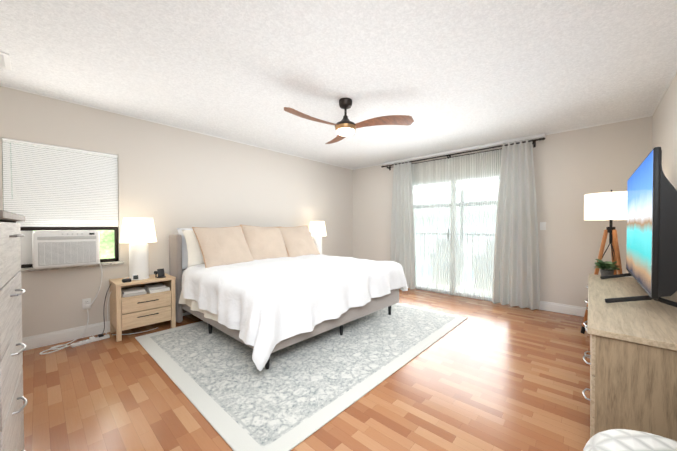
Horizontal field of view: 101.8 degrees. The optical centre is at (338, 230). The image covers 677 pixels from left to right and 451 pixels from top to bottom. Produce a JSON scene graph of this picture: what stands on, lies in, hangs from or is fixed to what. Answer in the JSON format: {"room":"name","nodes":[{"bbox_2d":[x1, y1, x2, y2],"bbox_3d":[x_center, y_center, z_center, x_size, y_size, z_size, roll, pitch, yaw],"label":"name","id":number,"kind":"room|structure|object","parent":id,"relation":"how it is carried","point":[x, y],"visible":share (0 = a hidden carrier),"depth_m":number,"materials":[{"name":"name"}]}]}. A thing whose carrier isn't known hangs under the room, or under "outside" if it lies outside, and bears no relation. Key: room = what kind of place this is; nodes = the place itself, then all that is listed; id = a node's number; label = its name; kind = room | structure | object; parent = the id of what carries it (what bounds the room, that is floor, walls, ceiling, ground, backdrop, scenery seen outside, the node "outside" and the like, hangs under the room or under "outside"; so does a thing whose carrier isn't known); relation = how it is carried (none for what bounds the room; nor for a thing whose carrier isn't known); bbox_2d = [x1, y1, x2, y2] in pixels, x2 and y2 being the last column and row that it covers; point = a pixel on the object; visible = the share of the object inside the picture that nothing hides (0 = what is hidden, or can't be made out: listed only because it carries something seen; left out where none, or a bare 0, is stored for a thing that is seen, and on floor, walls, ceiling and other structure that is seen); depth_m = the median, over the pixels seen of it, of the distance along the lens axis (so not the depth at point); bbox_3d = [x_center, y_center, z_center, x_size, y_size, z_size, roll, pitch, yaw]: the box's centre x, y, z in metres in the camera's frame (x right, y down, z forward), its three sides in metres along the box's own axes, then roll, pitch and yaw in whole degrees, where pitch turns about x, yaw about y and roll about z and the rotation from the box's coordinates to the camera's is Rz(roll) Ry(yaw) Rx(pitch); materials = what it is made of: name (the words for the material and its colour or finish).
{"room":"bedroom","nodes":[
{"label":"bedroom","id":0,"kind":"room"},
{"bbox_2d":[0,86,352,337],"bbox_3d":[-1.497,-0.121,4.415,0.140,2.500,5.520,1,1,42],"label":"wall","id":1,"kind":"structure","parent":0,"point":[172,180],"depth_m":3.50,"materials":[{"name":"beige paint"}]},
{"bbox_2d":[1,137,119,267],"bbox_3d":[-2.873,-0.253,2.907,0.140,1.230,0.862,1,1,42],"label":"window","id":2,"kind":"structure","parent":1,"relation":"in","point":[26,251],"depth_m":2.72,"materials":[{"name":"brown metal"}]},
{"bbox_2d":[2,138,117,226],"bbox_3d":[-2.830,-0.453,2.864,0.057,0.826,0.844,1,1,42],"label":"window blinds","id":3,"kind":"object","parent":2,"relation":"attached to","point":[45,185],"visible":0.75,"depth_m":2.83,"materials":[{"name":"white plastic"}]},
{"bbox_2d":[32,230,99,268],"bbox_3d":[-2.797,0.179,2.836,0.336,0.364,0.480,1,1,42],"label":"window air conditioner","id":4,"kind":"object","parent":2,"relation":"in","point":[59,248],"visible":1,"depth_m":2.71,"materials":[{"name":"white plastic"}]},
{"bbox_2d":[90,263,102,305],"bbox_3d":[-2.642,0.569,2.996,0.035,0.482,0.115,1,1,42],"label":"cord","id":5,"kind":"object","parent":4,"relation":"attached to","point":[100,284],"visible":0.9,"depth_m":3.02,"materials":[{"name":"white plastic"}]},
{"bbox_2d":[20,261,123,271],"bbox_3d":[-2.827,0.377,2.874,0.085,0.030,0.920,1,1,42],"label":"window sill","id":6,"kind":"structure","parent":1,"relation":"attached to","point":[102,264],"depth_m":2.87,"materials":[{"name":"stone"}]},
{"bbox_2d":[82,298,90,309],"bbox_3d":[-2.724,0.791,2.975,0.010,0.114,0.070,1,1,42],"label":"outlet","id":7,"kind":"object","parent":1,"relation":"attached to","point":[86,300],"visible":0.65,"depth_m":2.97,"materials":[{"name":"white plastic"}]},
{"bbox_2d":[84,303,89,308],"bbox_3d":[-2.706,0.811,2.959,0.044,0.050,0.050,1,1,42],"label":"plug","id":8,"kind":"object","parent":7,"relation":"attached to","point":[86,305],"visible":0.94,"depth_m":2.95,"materials":[{"name":"white plastic"}]},
{"bbox_2d":[22,312,190,350],"bbox_3d":[-1.487,1.067,4.328,0.016,0.127,5.380,1,1,42],"label":"baseboard","id":9,"kind":"structure","parent":1,"relation":"attached to","point":[46,339],"depth_m":2.84,"materials":[{"name":"white wood"}]},
{"bbox_2d":[22,288,589,450],"bbox_3d":[0.183,1.204,2.804,4.820,0.100,5.660,1,1,42],"label":"floor","id":10,"kind":"structure","parent":0,"point":[487,375],"depth_m":1.92,"materials":[{"name":"laminate"}]},
{"bbox_2d":[0,210,26,450],"bbox_3d":[-1.457,0.556,0.990,0.444,1.248,0.680,-1,1,-45],"label":"chest","id":11,"kind":"object","parent":10,"relation":"on","point":[12,398],"visible":1,"depth_m":1.07,"materials":[{"name":"grey wood"}]},
{"bbox_2d":[39,309,88,354],"bbox_3d":[-2.719,0.996,2.743,0.245,0.304,0.362,1,1,42],"label":"cord","id":12,"kind":"object","parent":10,"relation":"on","point":[51,348],"visible":0.94,"depth_m":2.71,"materials":[{"name":"white plastic"}]},
{"bbox_2d":[71,334,109,346],"bbox_3d":[-2.562,1.125,2.845,0.050,0.055,0.300,1,1,34],"label":"power strip","id":13,"kind":"object","parent":10,"relation":"on","point":[93,339],"visible":1,"depth_m":2.84,"materials":[{"name":"white plastic"}]},
{"bbox_2d":[102,284,110,333],"bbox_3d":[-2.519,0.826,2.999,0.144,0.554,0.134,1,1,42],"label":"cord","id":14,"kind":"object","parent":13,"relation":"attached to","point":[103,312],"visible":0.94,"depth_m":3.02,"materials":[{"name":"black plastic"}]},
{"bbox_2d":[106,277,126,332],"bbox_3d":[-2.466,0.817,3.058,0.125,0.581,0.215,1,1,42],"label":"lamp cord","id":15,"kind":"object","parent":13,"relation":"attached to","point":[107,311],"visible":0.71,"depth_m":3.03,"materials":[{"name":"white plastic"}]},
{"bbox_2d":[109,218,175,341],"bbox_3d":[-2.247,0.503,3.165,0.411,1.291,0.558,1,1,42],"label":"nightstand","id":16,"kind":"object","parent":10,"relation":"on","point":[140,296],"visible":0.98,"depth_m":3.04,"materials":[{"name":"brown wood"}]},
{"bbox_2d":[120,218,156,279],"bbox_3d":[-2.271,0.203,3.128,0.344,0.690,0.344,1,1,42],"label":"lamp","id":17,"kind":"object","parent":16,"relation":"on","point":[140,232],"depth_m":3.05,"materials":[{"name":"white fabric"}]},
{"bbox_2d":[135,303,466,450],"bbox_3d":[-0.248,1.141,3.265,2.420,0.010,3.080,1,1,42],"label":"rug","id":18,"kind":"object","parent":10,"relation":"on","point":[292,396],"visible":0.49,"depth_m":2.26,"materials":[{"name":"grey fabric"}]},
{"bbox_2d":[169,225,407,370],"bbox_3d":[-0.611,0.524,3.588,2.257,1.212,2.338,1,1,42],"label":"bed","id":19,"kind":"object","parent":18,"relation":"on","point":[263,293],"visible":1,"depth_m":2.88,"materials":[{"name":"white fabric"}]},
{"bbox_2d":[580,190,626,333],"bbox_3d":[2.905,0.358,2.951,0.448,1.583,0.439,1,1,42],"label":"lamp","id":20,"kind":"object","parent":10,"relation":"on","point":[611,206],"visible":0.62,"depth_m":2.86,"materials":[{"name":"white fabric"}]},
{"bbox_2d":[582,274,676,440],"bbox_3d":[2.060,0.812,1.908,0.528,0.710,2.030,1,1,42],"label":"dresser","id":21,"kind":"object","parent":10,"relation":"on","point":[633,364],"visible":0.98,"depth_m":1.27,"materials":[{"name":"brown wood"}]},
{"bbox_2d":[594,259,619,275],"bbox_3d":[2.595,0.364,2.659,0.196,0.162,0.210,1,1,42],"label":"plant","id":22,"kind":"object","parent":21,"relation":"on","point":[606,269],"visible":0.92,"depth_m":2.64,"materials":[{"name":"green plant"}]},
{"bbox_2d":[600,147,676,306],"bbox_3d":[2.197,-0.002,2.002,0.395,0.914,1.400,1,1,42],"label":"tv","id":23,"kind":"object","parent":21,"relation":"on","point":[651,256],"visible":1,"depth_m":1.52,"materials":[{"name":"black plastic"}]},
{"bbox_2d":[583,429,676,450],"bbox_3d":[1.097,0.966,0.880,0.490,0.430,0.490,1,1,42],"label":"pouf","id":24,"kind":"object","parent":10,"relation":"on","point":[620,440],"visible":1,"depth_m":0.99,"materials":[{"name":"white fabric"}]},
{"bbox_2d":[309,221,325,253],"bbox_3d":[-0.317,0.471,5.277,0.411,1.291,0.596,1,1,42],"label":"table lamp","id":25,"kind":"object","parent":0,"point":[317,228],"visible":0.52,"depth_m":5.06,"materials":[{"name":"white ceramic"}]},
{"bbox_2d":[0,0,676,168],"bbox_3d":[0.183,-1.396,2.765,4.820,0.100,5.660,1,1,42],"label":"ceiling","id":26,"kind":"structure","parent":0,"point":[447,75],"depth_m":2.23,"materials":[{"name":"white paint"}]},
{"bbox_2d":[0,52,11,69],"bbox_3d":[-2.702,-1.325,2.070,0.300,0.019,0.300,1,1,42],"label":"smoke detector","id":27,"kind":"object","parent":26,"relation":"in","point":[5,62],"visible":1,"depth_m":2.15,"materials":[{"name":"white plastic"}]},
{"bbox_2d":[0,68,676,169],"bbox_3d":[0.183,-1.340,2.766,4.540,0.012,5.380,1,1,42],"label":"crown molding","id":28,"kind":"structure","parent":26,"relation":"attached to","point":[667,86],"depth_m":3.30,"materials":[{"name":"white"}]},
{"bbox_2d":[284,98,413,143],"bbox_3d":[-0.016,-1.169,2.767,1.186,0.355,1.103,1,1,42],"label":"ceiling fan","id":29,"kind":"object","parent":26,"relation":"hanging from","point":[345,126],"visible":1,"depth_m":2.77,"materials":[{"name":"brown wood"}]},
{"bbox_2d":[353,116,651,306],"bbox_3d":[2.045,-0.127,4.821,4.540,2.500,0.140,1,1,42],"label":"wall","id":30,"kind":"structure","parent":0,"point":[572,168],"depth_m":3.75,"materials":[{"name":"beige paint"}]},
{"bbox_2d":[416,172,498,300],"bbox_3d":[2.013,0.098,4.834,1.900,2.050,0.090,1,1,42],"label":"sliding door","id":31,"kind":"structure","parent":30,"relation":"attached to","point":[459,229],"depth_m":4.73,"materials":[{"name":"white"}]},
{"bbox_2d":[381,133,545,309],"bbox_3d":[1.890,-0.132,4.756,2.690,2.483,0.164,1,1,42],"label":"curtain","id":32,"kind":"object","parent":30,"relation":"attached to","point":[512,268],"visible":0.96,"depth_m":4.50,"materials":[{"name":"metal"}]},
{"bbox_2d":[390,160,415,289],"bbox_3d":[1.253,-0.116,5.303,0.550,2.435,0.102,1,1,42],"label":"drape","id":33,"kind":"object","parent":32,"relation":"hanging from","point":[403,214],"depth_m":5.27,"materials":[{"name":"white fabric"}]},
{"bbox_2d":[493,138,539,309],"bbox_3d":[2.619,-0.098,4.056,0.600,2.435,0.112,1,1,42],"label":"drape","id":34,"kind":"object","parent":32,"relation":"hanging from","point":[516,269],"depth_m":4.06,"materials":[{"name":"white fabric"}]},
{"bbox_2d":[540,222,545,229],"bbox_3d":[2.917,-0.063,3.924,0.070,0.114,0.010,1,1,42],"label":"light switch","id":35,"kind":"object","parent":30,"relation":"attached to","point":[542,225],"visible":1,"depth_m":3.92,"materials":[{"name":"white plastic"}]},
{"bbox_2d":[527,301,585,316],"bbox_3d":[3.166,1.077,3.709,1.300,0.127,0.016,1,1,42],"label":"baseboard","id":36,"kind":"structure","parent":30,"relation":"attached to","point":[547,306],"depth_m":3.78,"materials":[{"name":"white wood"}]},
{"bbox_2d":[652,73,676,189],"bbox_3d":[1.910,-0.073,1.206,0.140,2.500,5.380,1,1,42],"label":"wall","id":37,"kind":"structure","parent":0,"point":[664,127],"depth_m":2.54,"materials":[{"name":"beige paint"}]},
{"label":"outside","id":38,"kind":"structure","parent":0,"visible":0},
{"bbox_2d":[33,230,114,258],"bbox_3d":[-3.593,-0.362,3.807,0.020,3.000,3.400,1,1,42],"label":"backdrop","id":39,"kind":"structure","parent":38,"point":[106,244],"depth_m":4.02,"materials":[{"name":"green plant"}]},
{"bbox_2d":[416,262,491,297],"bbox_3d":[3.732,1.166,6.686,10.540,0.100,4.860,1,1,42],"label":"ground","id":40,"kind":"structure","parent":38,"point":[460,286],"depth_m":5.48,"materials":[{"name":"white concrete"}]},
{"bbox_2d":[431,239,462,285],"bbox_3d":[2.323,0.648,5.852,0.640,0.920,0.580,0,1,27],"label":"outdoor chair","id":41,"kind":"object","parent":40,"relation":"on","point":[448,264],"depth_m":5.72,"materials":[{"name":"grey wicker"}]},
{"bbox_2d":[417,201,490,263],"bbox_3d":[3.346,-0.342,5.841,10.000,2.900,3.116,1,1,42],"label":"cage","id":42,"kind":"object","parent":40,"relation":"on","point":[459,233],"depth_m":7.77,"materials":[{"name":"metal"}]},
{"bbox_2d":[420,176,498,194],"bbox_3d":[2.568,-1.131,5.467,6.660,0.710,0.020,1,1,42],"label":"awning","id":43,"kind":"object","parent":42,"relation":"attached to","point":[466,184],"depth_m":5.44,"materials":[{"name":"white"}]},
{"bbox_2d":[415,188,496,261],"bbox_3d":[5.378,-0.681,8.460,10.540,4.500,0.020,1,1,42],"label":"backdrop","id":44,"kind":"structure","parent":38,"point":[456,217],"depth_m":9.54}
]}

